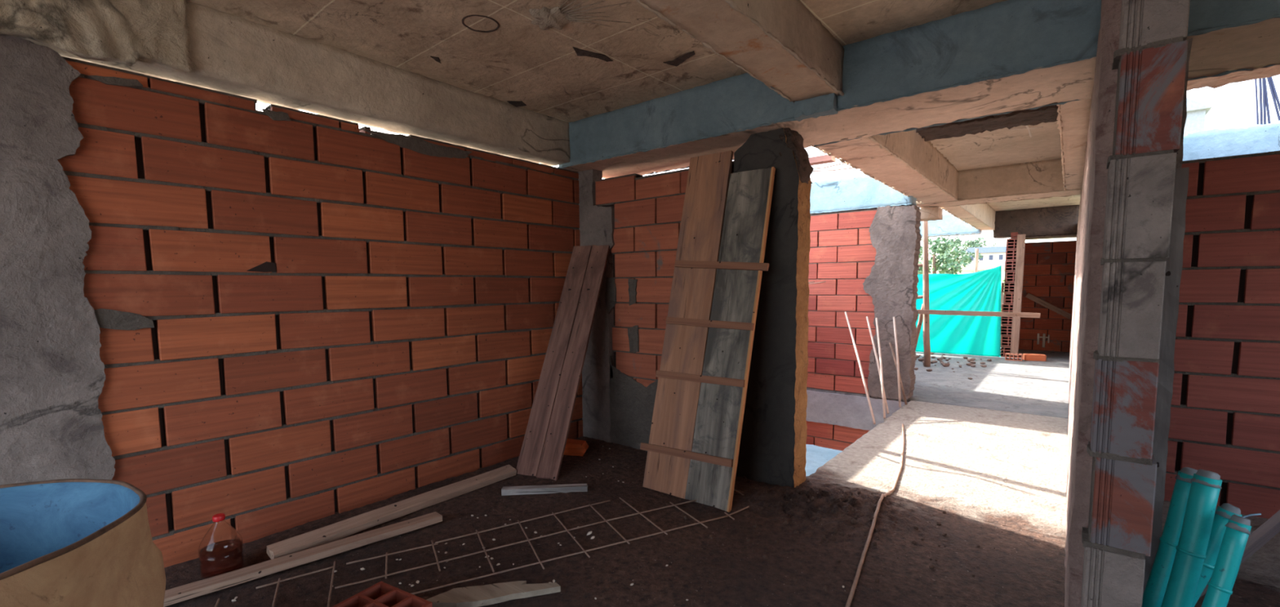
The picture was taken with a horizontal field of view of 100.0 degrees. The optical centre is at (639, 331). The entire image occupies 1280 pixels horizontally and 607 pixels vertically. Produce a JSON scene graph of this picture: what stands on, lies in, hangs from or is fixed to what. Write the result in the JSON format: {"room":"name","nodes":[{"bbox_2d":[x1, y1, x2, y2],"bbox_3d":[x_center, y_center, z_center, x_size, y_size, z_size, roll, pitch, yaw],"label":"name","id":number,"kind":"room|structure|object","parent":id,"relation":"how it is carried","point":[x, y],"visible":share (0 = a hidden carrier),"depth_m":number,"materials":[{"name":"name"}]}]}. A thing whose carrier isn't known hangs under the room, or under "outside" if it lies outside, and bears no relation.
{"room":"construction site","nodes":[
{"label":"construction site","id":0,"kind":"room"},
{"bbox_2d":[0,35,117,484],"bbox_3d":[-2.997,0.026,2.213,0.045,2.643,1.128,3,6,39],"label":"wall column","id":1,"kind":"structure","parent":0,"point":[53,369],"depth_m":2.47,"materials":[{"name":"paint"}]},
{"bbox_2d":[56,56,582,567],"bbox_3d":[-1.926,-0.064,3.642,0.139,2.643,4.474,3,6,39],"label":"wall","id":2,"kind":"structure","parent":0,"point":[300,317],"depth_m":3.31,"materials":[{"name":"orange brick"}]},
{"bbox_2d":[577,168,614,441],"bbox_3d":[-0.390,-0.241,5.170,0.469,2.623,0.130,3,6,39],"label":"column","id":3,"kind":"structure","parent":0,"point":[597,224],"depth_m":5.10,"materials":[{"name":"paint"}]},
{"bbox_2d":[185,0,1080,211],"bbox_3d":[3.416,-1.969,4.597,6.982,0.199,16.705,3,6,39],"label":"ceiling","id":4,"kind":"structure","parent":0,"point":[569,61],"depth_m":3.28,"materials":[{"name":"concrete"}]},
{"bbox_2d":[17,0,569,166],"bbox_3d":[-2.605,-1.507,2.609,0.282,0.379,6.033,3,6,39],"label":"ceiling beam","id":5,"kind":"structure","parent":4,"relation":"attached to","point":[230,54],"depth_m":3.37,"materials":[{"name":"concrete"}]},
{"bbox_2d":[0,0,190,72],"bbox_3d":[-2.940,-1.424,1.973,0.083,0.429,2.018,3,6,39],"label":"ceiling","id":6,"kind":"structure","parent":5,"relation":"attached to","point":[127,32],"depth_m":2.51,"materials":[{"name":"concrete"}]},
{"bbox_2d":[636,0,844,102],"bbox_3d":[-0.723,-1.421,1.094,0.321,0.326,6.018,3,6,39],"label":"ceiling beam","id":7,"kind":"structure","parent":4,"relation":"attached to","point":[780,43],"depth_m":2.72,"materials":[{"name":"concrete"}]},
{"bbox_2d":[793,92,837,121],"bbox_3d":[1.124,-1.445,3.438,0.269,0.132,0.097,3,6,39],"label":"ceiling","id":8,"kind":"structure","parent":7,"relation":"attached to","point":[826,104],"depth_m":3.41,"materials":[{"name":"blue concrete"}]},
{"bbox_2d":[558,0,1102,177],"bbox_3d":[0.970,-1.641,4.053,3.838,0.418,0.781,3,6,39],"label":"ceiling beam","id":9,"kind":"structure","parent":4,"relation":"attached to","point":[1008,55],"depth_m":3.25,"materials":[{"name":"blue concrete"}]},
{"bbox_2d":[809,127,959,204],"bbox_3d":[2.775,-1.793,5.642,0.462,0.442,4.135,3,6,39],"label":"ceiling beam","id":10,"kind":"structure","parent":4,"relation":"attached to","point":[905,162],"depth_m":5.20,"materials":[{"name":"concrete"}]},
{"bbox_2d":[813,161,846,168],"bbox_3d":[2.000,-1.907,6.294,2.018,0.034,0.016,4,6,41],"label":"bar","id":11,"kind":"object","parent":10,"relation":"attached to","point":[846,162],"visible":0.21,"depth_m":6.14,"materials":[{"name":"metal"}]},
{"bbox_2d":[813,167,853,171],"bbox_3d":[2.129,-1.946,6.499,2.604,0.034,0.016,1,5,20],"label":"bar","id":12,"kind":"object","parent":10,"relation":"attached to","point":[848,167],"visible":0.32,"depth_m":6.43,"materials":[{"name":"metal"}]},
{"bbox_2d":[940,203,995,230],"bbox_3d":[5.785,-2.129,9.343,0.276,0.419,4.558,3,6,39],"label":"ceiling beam","id":13,"kind":"structure","parent":4,"relation":"attached to","point":[981,216],"depth_m":9.28,"materials":[{"name":"concrete"}]},
{"bbox_2d":[919,213,982,237],"bbox_3d":[5.242,-2.335,12.421,4.516,0.457,0.335,3,6,39],"label":"ceiling beam","id":14,"kind":"structure","parent":13,"relation":"attached to","point":[950,225],"depth_m":11.26,"materials":[{"name":"blue concrete"}]},
{"bbox_2d":[915,104,1060,140],"bbox_3d":[3.214,-1.890,4.808,1.286,0.088,0.478,3,6,39],"label":"trim","id":15,"kind":"structure","parent":4,"relation":"attached to","point":[1050,113],"depth_m":4.79,"materials":[{"name":"concrete"}]},
{"bbox_2d":[916,158,1081,208],"bbox_3d":[4.638,-1.925,7.035,1.822,0.418,0.539,3,6,39],"label":"ceiling beam","id":16,"kind":"structure","parent":4,"relation":"attached to","point":[1039,180],"depth_m":6.75,"materials":[{"name":"concrete"}]},
{"bbox_2d":[920,206,942,221],"bbox_3d":[4.108,-1.695,7.797,0.463,0.162,0.315,3,6,39],"label":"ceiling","id":17,"kind":"structure","parent":16,"relation":"attached to","point":[931,213],"depth_m":7.62,"materials":[{"name":"concrete"}]},
{"bbox_2d":[992,204,1079,238],"bbox_3d":[7.903,-2.191,10.746,1.379,0.567,0.331,3,6,39],"label":"ceiling beam","id":18,"kind":"structure","parent":4,"relation":"attached to","point":[1060,220],"depth_m":10.60,"materials":[{"name":"concrete"}]},
{"bbox_2d":[1057,97,1091,190],"bbox_3d":[3.874,-1.733,4.772,0.208,0.424,4.047,3,6,39],"label":"ceiling beam","id":19,"kind":"structure","parent":4,"relation":"attached to","point":[1073,122],"depth_m":4.12,"materials":[{"name":"beige concrete"}]},
{"bbox_2d":[1186,0,1279,81],"bbox_3d":[3.711,-1.480,1.863,3.079,0.409,0.782,3,6,39],"label":"ceiling beam","id":20,"kind":"structure","parent":4,"relation":"attached to","point":[1228,36],"depth_m":2.42,"materials":[{"name":"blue concrete"}]},
{"bbox_2d":[1187,65,1279,88],"bbox_3d":[4.914,-1.793,3.264,2.979,0.072,0.408,3,6,39],"label":"trim","id":21,"kind":"structure","parent":4,"relation":"attached to","point":[1246,76],"depth_m":3.84,"materials":[{"name":"beige concrete"}]},
{"bbox_2d":[1253,64,1279,70],"bbox_3d":[4.689,-1.752,2.985,2.982,0.085,0.384,3,6,39],"label":"trim","id":22,"kind":"structure","parent":4,"relation":"attached to","point":[1275,64],"depth_m":3.60,"materials":[{"name":"concrete"}]},
{"bbox_2d":[594,160,734,450],"bbox_3d":[0.199,-0.078,4.730,1.791,2.628,0.142,3,6,39],"label":"wall","id":23,"kind":"structure","parent":0,"point":[648,210],"depth_m":4.81,"materials":[{"name":"orange brick"}]},
{"bbox_2d":[644,160,733,176],"bbox_3d":[0.415,1.303,5.051,1.920,5.500,0.150,3,6,39],"label":"wall","id":24,"kind":"structure","parent":0,"point":[732,161],"depth_m":4.85,"materials":[{"name":"red brick"}]},
{"bbox_2d":[164,435,1279,606],"bbox_3d":[0.193,1.510,0.870,7.040,0.400,6.380,3,6,39],"label":"floor","id":25,"kind":"structure","parent":0,"point":[1028,567],"depth_m":2.99,"materials":[{"name":"soil"}]},
{"bbox_2d":[0,478,165,606],"bbox_3d":[-1.775,0.934,1.336,0.906,0.860,0.912,3,6,39],"label":"barrel","id":26,"kind":"object","parent":25,"relation":"on","point":[64,542],"visible":1,"depth_m":1.51,"materials":[{"name":"plastic"}]},
{"bbox_2d":[198,512,244,578],"bbox_3d":[-2.186,1.104,2.801,0.184,0.310,0.184,3,6,39],"label":"plastic bottle","id":27,"kind":"object","parent":25,"relation":"on","point":[220,550],"visible":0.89,"depth_m":2.75,"materials":[{"name":"red"}]},
{"bbox_2d":[163,511,442,606],"bbox_3d":[-1.837,1.222,2.907,1.520,0.042,0.108,-5,7,-43],"label":"plank","id":28,"kind":"object","parent":25,"relation":"on","point":[184,592],"visible":0.93,"depth_m":2.86,"materials":[{"name":"brown wood"}]},
{"bbox_2d":[332,580,432,606],"bbox_3d":[-1.046,1.207,2.190,0.330,0.200,0.220,2,6,30],"label":"brick","id":29,"kind":"object","parent":25,"relation":"on","point":[381,593],"visible":1,"depth_m":2.25,"materials":[{"name":"red brick"}]},
{"bbox_2d":[266,464,516,559],"bbox_3d":[-1.509,1.149,3.586,0.111,0.072,1.677,3,6,37],"label":"plank","id":30,"kind":"object","parent":25,"relation":"on","point":[345,527],"visible":0.99,"depth_m":3.40,"materials":[{"name":"brown wood"}]},
{"bbox_2d":[214,488,749,606],"bbox_3d":[-0.601,1.208,3.126,3.028,0.008,0.668,-3,5,-27],"label":"wire mesh","id":31,"kind":"object","parent":25,"relation":"on","point":[433,544],"visible":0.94,"depth_m":3.02,"materials":[{"name":"brown metal"}]},
{"bbox_2d":[426,579,560,606],"bbox_3d":[-0.696,1.247,2.557,0.629,0.028,0.135,-2,5,-12],"label":"plank","id":32,"kind":"object","parent":25,"relation":"on","point":[495,593],"visible":0.95,"depth_m":2.54,"materials":[{"name":"beige wood"}]},
{"bbox_2d":[501,483,587,495],"bbox_3d":[-0.685,1.138,3.882,0.615,0.043,0.062,-1,5,-5],"label":"batten","id":33,"kind":"object","parent":25,"relation":"on","point":[553,488],"visible":1,"depth_m":3.86,"materials":[{"name":"grey wood"}]},
{"bbox_2d":[515,244,609,479],"bbox_3d":[-0.630,0.165,4.591,0.372,1.870,1.090,1,5,21],"label":"leaning board","id":34,"kind":"object","parent":25,"relation":"on","point":[543,447],"visible":1,"depth_m":4.52,"materials":[{"name":"brown wood"}]},
{"bbox_2d":[563,438,588,456],"bbox_3d":[-0.611,1.032,4.786,0.290,0.140,0.120,0,5,7],"label":"fragment","id":35,"kind":"object","parent":25,"relation":"on","point":[573,446],"visible":0.59,"depth_m":4.72,"materials":[{"name":"orange brick"}]},
{"bbox_2d":[640,150,775,511],"bbox_3d":[0.492,-0.086,3.868,0.861,2.478,0.626,3,6,39],"label":"panel","id":36,"kind":"object","parent":25,"relation":"on","point":[693,446],"visible":1,"depth_m":3.83,"materials":[{"name":"brown wood"}]},
{"bbox_2d":[793,576,798,582],"bbox_3d":[0.783,1.248,2.704,0.025,0.026,0.025,2,6,30],"label":"clod","id":37,"kind":"object","parent":25,"relation":"on","point":[795,579],"visible":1,"depth_m":2.70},
{"bbox_2d":[835,557,840,562],"bbox_3d":[1.062,1.224,2.873,0.029,0.025,0.022,-5,6,-41],"label":"clod","id":38,"kind":"object","parent":25,"relation":"on","point":[837,559],"visible":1,"depth_m":2.87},
{"bbox_2d":[1142,168,1189,593],"bbox_3d":[2.222,0.286,2.382,0.198,1.957,0.049,3,6,39],"label":"board","id":39,"kind":"object","parent":25,"relation":"on","point":[1173,276],"visible":0.19,"depth_m":2.30,"materials":[{"name":"wood"}]},
{"bbox_2d":[1142,466,1197,606],"bbox_3d":[2.168,0.908,2.215,0.214,0.721,0.087,0,5,4],"label":"pipe","id":40,"kind":"object","parent":25,"relation":"on","point":[1153,593],"visible":0.68,"depth_m":2.20,"materials":[{"name":"teal plastic"}]},
{"bbox_2d":[1160,468,1222,606],"bbox_3d":[2.135,0.907,2.108,0.224,0.743,0.087,-1,5,-6],"label":"pipe","id":41,"kind":"object","parent":25,"relation":"on","point":[1206,485],"visible":1,"depth_m":2.08,"materials":[{"name":"teal plastic"}]},
{"bbox_2d":[1191,501,1242,606],"bbox_3d":[2.295,0.980,2.217,0.250,0.585,0.087,1,5,16],"label":"pipe","id":42,"kind":"object","parent":25,"relation":"on","point":[1225,510],"visible":0.48,"depth_m":2.17,"materials":[{"name":"teal plastic"}]},
{"bbox_2d":[1200,512,1261,606],"bbox_3d":[2.137,0.976,1.996,0.268,0.627,0.065,-1,5,-10],"label":"pipe","id":43,"kind":"object","parent":25,"relation":"on","point":[1237,530],"visible":1,"depth_m":1.98,"materials":[{"name":"teal plastic"}]},
{"bbox_2d":[1200,509,1279,596],"bbox_3d":[2.959,0.988,2.569,0.908,0.600,0.113,-2,5,-14],"label":"plank","id":44,"kind":"object","parent":25,"relation":"on","point":[1270,527],"visible":0.44,"depth_m":2.52,"materials":[{"name":"wood"}]},
{"bbox_2d":[733,128,811,487],"bbox_3d":[0.974,-0.140,4.023,0.519,2.614,0.225,3,6,39],"label":"end column","id":45,"kind":"structure","parent":0,"point":[773,441],"depth_m":3.88,"materials":[{"name":"grey paint"}]},
{"bbox_2d":[776,127,814,185],"bbox_3d":[1.105,-1.244,3.826,0.210,0.424,0.265,3,6,39],"label":"wall","id":46,"kind":"structure","parent":45,"relation":"attached to","point":[795,141],"depth_m":3.75,"materials":[{"name":"concrete"}]},
{"bbox_2d":[805,443,843,475],"bbox_3d":[1.167,1.343,5.229,1.458,0.234,1.513,3,6,39],"label":"floor","id":47,"kind":"structure","parent":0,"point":[816,455],"depth_m":5.28,"materials":[{"name":"blue concrete"}]},
{"bbox_2d":[805,208,875,449],"bbox_3d":[2.872,0.968,7.449,1.904,5.180,0.144,3,6,39],"label":"wall","id":48,"kind":"structure","parent":0,"point":[842,252],"depth_m":7.37,"materials":[{"name":"red brick"}]},
{"bbox_2d":[805,390,908,430],"bbox_3d":[2.842,1.072,7.538,1.761,0.451,0.286,3,6,39],"label":"trim","id":49,"kind":"structure","parent":48,"relation":"attached to","point":[837,409],"depth_m":7.37,"materials":[{"name":"grey concrete"}]},
{"bbox_2d":[809,173,916,214],"bbox_3d":[2.941,-1.847,7.202,1.372,0.457,0.286,3,6,39],"label":"ceiling beam","id":50,"kind":"structure","parent":48,"relation":"on","point":[860,192],"depth_m":7.12,"materials":[{"name":"blue concrete"}]},
{"bbox_2d":[862,204,921,399],"bbox_3d":[3.274,-0.365,7.038,0.635,2.484,0.270,3,6,39],"label":"column","id":51,"kind":"structure","parent":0,"point":[891,283],"depth_m":6.88,"materials":[{"name":"paint"}]},
{"bbox_2d":[1000,237,1017,356],"bbox_3d":[7.473,-0.685,10.844,0.345,2.365,0.300,3,6,39],"label":"pier","id":52,"kind":"object","parent":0,"point":[1007,286],"visible":0.66,"depth_m":10.81,"materials":[{"name":"brick"}]},
{"bbox_2d":[1010,231,1019,238],"bbox_3d":[8.021,-0.811,11.485,0.150,2.500,1.400,3,6,39],"label":"wall","id":53,"kind":"structure","parent":0,"point":[1013,233],"depth_m":10.85,"materials":[{"name":"red brick"}]},
{"bbox_2d":[805,346,1279,587],"bbox_3d":[5.712,0.932,7.636,6.900,0.316,11.120,3,6,39],"label":"floor","id":54,"kind":"structure","parent":0,"point":[1009,468],"depth_m":4.79,"materials":[{"name":"concrete"}]},
{"bbox_2d":[844,311,875,423],"bbox_3d":[2.627,0.354,6.455,0.034,1.118,1.668,0,5,10],"label":"leaning stick","id":55,"kind":"object","parent":54,"relation":"on","point":[846,313],"visible":1,"depth_m":6.30,"materials":[{"name":"beige wood"}]},
{"bbox_2d":[844,422,904,606],"bbox_3d":[1.838,1.095,3.942,0.102,0.092,3.947,2,6,29],"label":"bar","id":56,"kind":"object","parent":54,"relation":"on","point":[866,545],"visible":1,"depth_m":3.16,"materials":[{"name":"brown wood"}]},
{"bbox_2d":[866,315,888,413],"bbox_3d":[2.909,0.368,6.591,0.033,1.060,1.043,0,5,9],"label":"leaning stick","id":57,"kind":"object","parent":54,"relation":"on","point":[867,317],"visible":0.86,"depth_m":6.62,"materials":[{"name":"beige wood"}]},
{"bbox_2d":[875,317,885,418],"bbox_3d":[2.887,0.388,6.447,0.034,1.047,1.234,1,5,19],"label":"leaning stick","id":58,"kind":"object","parent":54,"relation":"on","point":[876,318],"visible":1,"depth_m":6.37,"materials":[{"name":"beige wood"}]},
{"bbox_2d":[893,316,901,407],"bbox_3d":[3.179,0.357,6.636,0.034,1.063,0.549,1,5,15],"label":"leaning stick","id":59,"kind":"object","parent":54,"relation":"on","point":[894,317],"visible":1,"depth_m":6.61,"materials":[{"name":"beige wood"}]},
{"bbox_2d":[888,342,906,404],"bbox_3d":[3.235,0.514,6.734,0.032,0.733,0.416,-1,5,-6],"label":"leaning stick","id":60,"kind":"object","parent":54,"relation":"on","point":[890,343],"visible":0.84,"depth_m":6.69,"materials":[{"name":"beige wood"}]},
{"bbox_2d":[914,303,923,351],"bbox_3d":[5.123,0.002,9.900,0.238,1.037,0.078,3,6,39],"label":"prop","id":61,"kind":"object","parent":54,"relation":"on","point":[921,317],"visible":0.51,"depth_m":9.86,"materials":[{"name":"brown wood"}]},
{"bbox_2d":[922,220,930,366],"bbox_3d":[5.116,-0.752,9.585,0.208,2.759,0.111,3,6,39],"label":"scaffold pole","id":62,"kind":"object","parent":54,"relation":"on","point":[926,348],"visible":0.84,"depth_m":9.56,"materials":[{"name":"brown wood"}]},
{"bbox_2d":[917,309,1040,317],"bbox_3d":[5.479,-0.322,9.225,2.245,0.078,0.031,4,7,38],"label":"guard rail","id":63,"kind":"object","parent":62,"relation":"attached to","point":[919,311],"visible":0.79,"depth_m":9.01,"materials":[{"name":"brown wood"}]},
{"bbox_2d":[942,362,950,366],"bbox_3d":[5.511,0.597,9.688,0.160,0.070,0.106,-1,5,-12],"label":"rubble stone","id":64,"kind":"object","parent":54,"relation":"on","point":[945,364],"visible":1,"depth_m":9.65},
{"bbox_2d":[915,265,1001,356],"bbox_3d":[6.252,-0.465,11.532,2.561,1.830,0.098,3,6,39],"label":"tarp","id":65,"kind":"object","parent":54,"relation":"on","point":[980,291],"visible":0.49,"depth_m":11.15,"materials":[{"name":"teal"}]},
{"bbox_2d":[1004,352,1022,360],"bbox_3d":[7.233,0.483,10.385,0.270,0.120,0.220,3,6,39],"label":"brick","id":66,"kind":"object","parent":54,"relation":"on","point":[1010,355],"visible":1,"depth_m":10.33,"materials":[{"name":"brick"}]},
{"bbox_2d":[1009,234,1025,355],"bbox_3d":[7.455,-0.691,10.600,0.133,2.427,0.082,4,7,38],"label":"timber post","id":67,"kind":"object","parent":54,"relation":"on","point":[1020,246],"visible":0.93,"depth_m":10.56,"materials":[{"name":"brown wood"}]},
{"bbox_2d":[1022,353,1046,360],"bbox_3d":[7.586,0.490,10.331,0.330,0.110,0.200,2,5,24],"label":"brick","id":68,"kind":"object","parent":54,"relation":"on","point":[1034,357],"visible":0.99,"depth_m":10.25,"materials":[{"name":"orange brick"}]},
{"bbox_2d":[1018,240,1076,351],"bbox_3d":[8.798,-0.760,11.700,1.103,2.368,0.104,3,6,39],"label":"wall","id":69,"kind":"structure","parent":0,"point":[1048,275],"depth_m":11.61,"materials":[{"name":"brick"}]},
{"bbox_2d":[1036,333,1049,346],"bbox_3d":[8.782,0.188,11.699,0.215,0.300,0.050,3,6,39],"label":"pipe stub","id":70,"kind":"object","parent":69,"relation":"attached to","point":[1043,336],"visible":1,"depth_m":11.68,"materials":[{"name":"plastic"}]},
{"bbox_2d":[1025,234,1076,239],"bbox_3d":[8.546,-2.071,11.206,1.200,0.190,1.200,3,6,39],"label":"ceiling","id":71,"kind":"structure","parent":0,"point":[1068,235],"depth_m":11.28,"materials":[{"name":"concrete"}]},
{"bbox_2d":[1063,0,1121,606],"bbox_3d":[5.548,-0.428,6.750,0.142,2.632,12.520,3,6,39],"label":"wall","id":72,"kind":"structure","parent":0,"point":[1087,282],"depth_m":1.96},
{"bbox_2d":[1025,293,1071,318],"bbox_3d":[8.749,-0.557,11.503,0.822,0.548,0.052,3,6,39],"label":"diagonal timber","id":73,"kind":"object","parent":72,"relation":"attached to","point":[1028,295],"visible":1,"depth_m":11.48,"materials":[{"name":"brown wood"}]},
{"bbox_2d":[1080,0,1190,606],"bbox_3d":[1.948,-0.159,2.179,0.174,3.024,1.156,3,6,39],"label":"wall pillar","id":74,"kind":"structure","parent":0,"point":[1150,58],"depth_m":1.74,"materials":[{"name":"paint"}]},
{"bbox_2d":[1175,37,1191,169],"bbox_3d":[2.511,-0.068,2.704,0.210,2.608,0.260,3,6,39],"label":"wall column","id":75,"kind":"structure","parent":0,"point":[1179,165],"depth_m":2.46,"materials":[{"name":"paint"}]},
{"bbox_2d":[1163,150,1279,518],"bbox_3d":[4.482,0.090,2.919,3.029,2.309,0.134,3,6,39],"label":"wall","id":76,"kind":"structure","parent":0,"point":[1224,411],"depth_m":3.42,"materials":[{"name":"red brick"}]},
{"bbox_3d":[0.663,1.626,7.009,0.140,4.520,3.500,3,6,39],"label":"wall","id":77,"kind":"structure","parent":0,"visible":0},
{"bbox_2d":[808,154,835,165],"bbox_3d":[1.217,-1.189,6.062,1.900,1.280,0.120,3,6,39],"label":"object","id":78,"kind":"object","parent":77,"relation":"on","point":[822,159],"visible":0.11,"depth_m":5.46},
{"bbox_3d":[4.119,-0.045,-0.096,0.150,3.200,10.000,3,6,39],"label":"wall","id":79,"kind":"structure","parent":0,"visible":0},
{"bbox_2d":[1182,121,1279,160],"bbox_3d":[6.140,-1.668,4.649,3.174,0.427,0.292,3,6,39],"label":"ceiling beam","id":80,"kind":"structure","parent":79,"relation":"attached to","point":[1255,138],"depth_m":4.99,"materials":[{"name":"blue concrete"}]},
{"bbox_2d":[1253,79,1258,123],"bbox_3d":[5.685,-2.091,4.952,0.089,0.793,0.018,3,6,39],"label":"bar","id":81,"kind":"object","parent":80,"relation":"attached to","point":[1255,80],"visible":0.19,"depth_m":4.95,"materials":[{"name":"metal"}]},
{"bbox_2d":[1258,78,1262,124],"bbox_3d":[5.706,-2.084,4.935,0.080,0.788,0.018,3,6,39],"label":"bar","id":82,"kind":"object","parent":80,"relation":"attached to","point":[1260,79],"visible":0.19,"depth_m":4.93,"materials":[{"name":"metal"}]},
{"bbox_2d":[1262,77,1266,124],"bbox_3d":[5.723,-2.079,4.922,0.080,0.786,0.018,3,6,39],"label":"bar","id":83,"kind":"object","parent":80,"relation":"attached to","point":[1263,78],"visible":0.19,"depth_m":4.92,"materials":[{"name":"metal"}]},
{"bbox_2d":[1264,77,1271,124],"bbox_3d":[5.736,-2.074,4.912,0.123,0.794,0.018,3,6,39],"label":"bar","id":84,"kind":"object","parent":80,"relation":"attached to","point":[1265,85],"visible":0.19,"depth_m":4.91,"materials":[{"name":"metal"}]},
{"bbox_2d":[1266,75,1279,121],"bbox_3d":[5.770,-2.090,4.883,0.174,0.678,0.018,3,6,39],"label":"bar","id":85,"kind":"object","parent":80,"relation":"attached to","point":[1268,77],"visible":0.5,"depth_m":4.88,"materials":[{"name":"metal"}]},
{"bbox_2d":[1269,75,1279,111],"bbox_3d":[5.780,-2.112,4.873,0.157,0.551,0.018,3,6,39],"label":"bar","id":86,"kind":"object","parent":80,"relation":"attached to","point":[1270,77],"visible":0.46,"depth_m":4.87,"materials":[{"name":"metal"}]},
{"label":"outside","id":87,"kind":"structure","parent":0,"visible":0},
{"bbox_2d":[918,257,1004,293],"bbox_3d":[32.308,-5.363,64.209,150.000,7.698,110.000,3,6,39],"label":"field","id":88,"kind":"structure","parent":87,"point":[967,269],"depth_m":50.51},
{"bbox_2d":[919,266,946,274],"bbox_3d":[14.088,-1.605,27.038,2.372,3.629,1.463,3,6,39],"label":"tree","id":89,"kind":"object","parent":88,"relation":"on","point":[921,269],"visible":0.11,"depth_m":26.69,"materials":[{"name":"green plant"}]},
{"bbox_2d":[918,235,968,274],"bbox_3d":[17.564,-3.559,31.910,3.145,5.172,3.196,3,6,39],"label":"tree","id":90,"kind":"object","parent":88,"relation":"on","point":[942,264],"visible":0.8,"depth_m":31.88,"materials":[{"name":"green plant"}]},
{"bbox_2d":[931,235,962,253],"bbox_3d":[34.971,-9.567,61.457,2.721,3.568,3.813,-2,5,-13],"label":"tree","id":91,"kind":"object","parent":88,"relation":"on","point":[957,240],"visible":0.38,"depth_m":60.20,"materials":[{"name":"green plant"}]},
{"bbox_2d":[930,241,982,267],"bbox_3d":[28.915,-6.820,50.309,4.386,3.015,3.820,-2,5,-15],"label":"tree","id":92,"kind":"object","parent":88,"relation":"on","point":[947,251],"visible":0.43,"depth_m":49.60,"materials":[{"name":"green plant"}]},
{"bbox_2d":[974,248,978,271],"bbox_3d":[26.590,-5.164,42.460,0.239,2.810,0.247,3,6,39],"label":"post","id":93,"kind":"object","parent":88,"relation":"on","point":[976,256],"visible":0.6,"depth_m":42.34,"materials":[{"name":"beige wood"}]},
{"bbox_2d":[961,236,996,250],"bbox_3d":[39.348,-9.710,62.459,3.706,2.641,2.814,3,6,39],"label":"tree","id":94,"kind":"object","parent":88,"relation":"on","point":[970,243],"visible":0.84,"depth_m":62.32,"materials":[{"name":"green plant"}]},
{"bbox_2d":[965,245,1006,266],"bbox_3d":[34.862,-7.366,53.619,4.000,1.950,4.800,3,6,39],"label":"house","id":95,"kind":"structure","parent":88,"relation":"on","point":[992,255],"depth_m":51.78,"materials":[{"name":"white paint"}]},
{"bbox_2d":[1000,277,1004,335],"bbox_3d":[12.300,0.013,18.445,1.132,3.842,0.827,2,6,29],"label":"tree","id":96,"kind":"object","parent":88,"relation":"on","point":[1003,280],"visible":0.02,"depth_m":18.30,"materials":[{"name":"green plant"}]},
{"bbox_2d":[1183,97,1212,133],"bbox_3d":[20.684,-3.147,21.676,2.150,11.425,4.400,3,6,39],"label":"building","id":97,"kind":"structure","parent":88,"relation":"on","point":[1196,112],"depth_m":19.24,"materials":[{"name":"white paint"}]}
]}

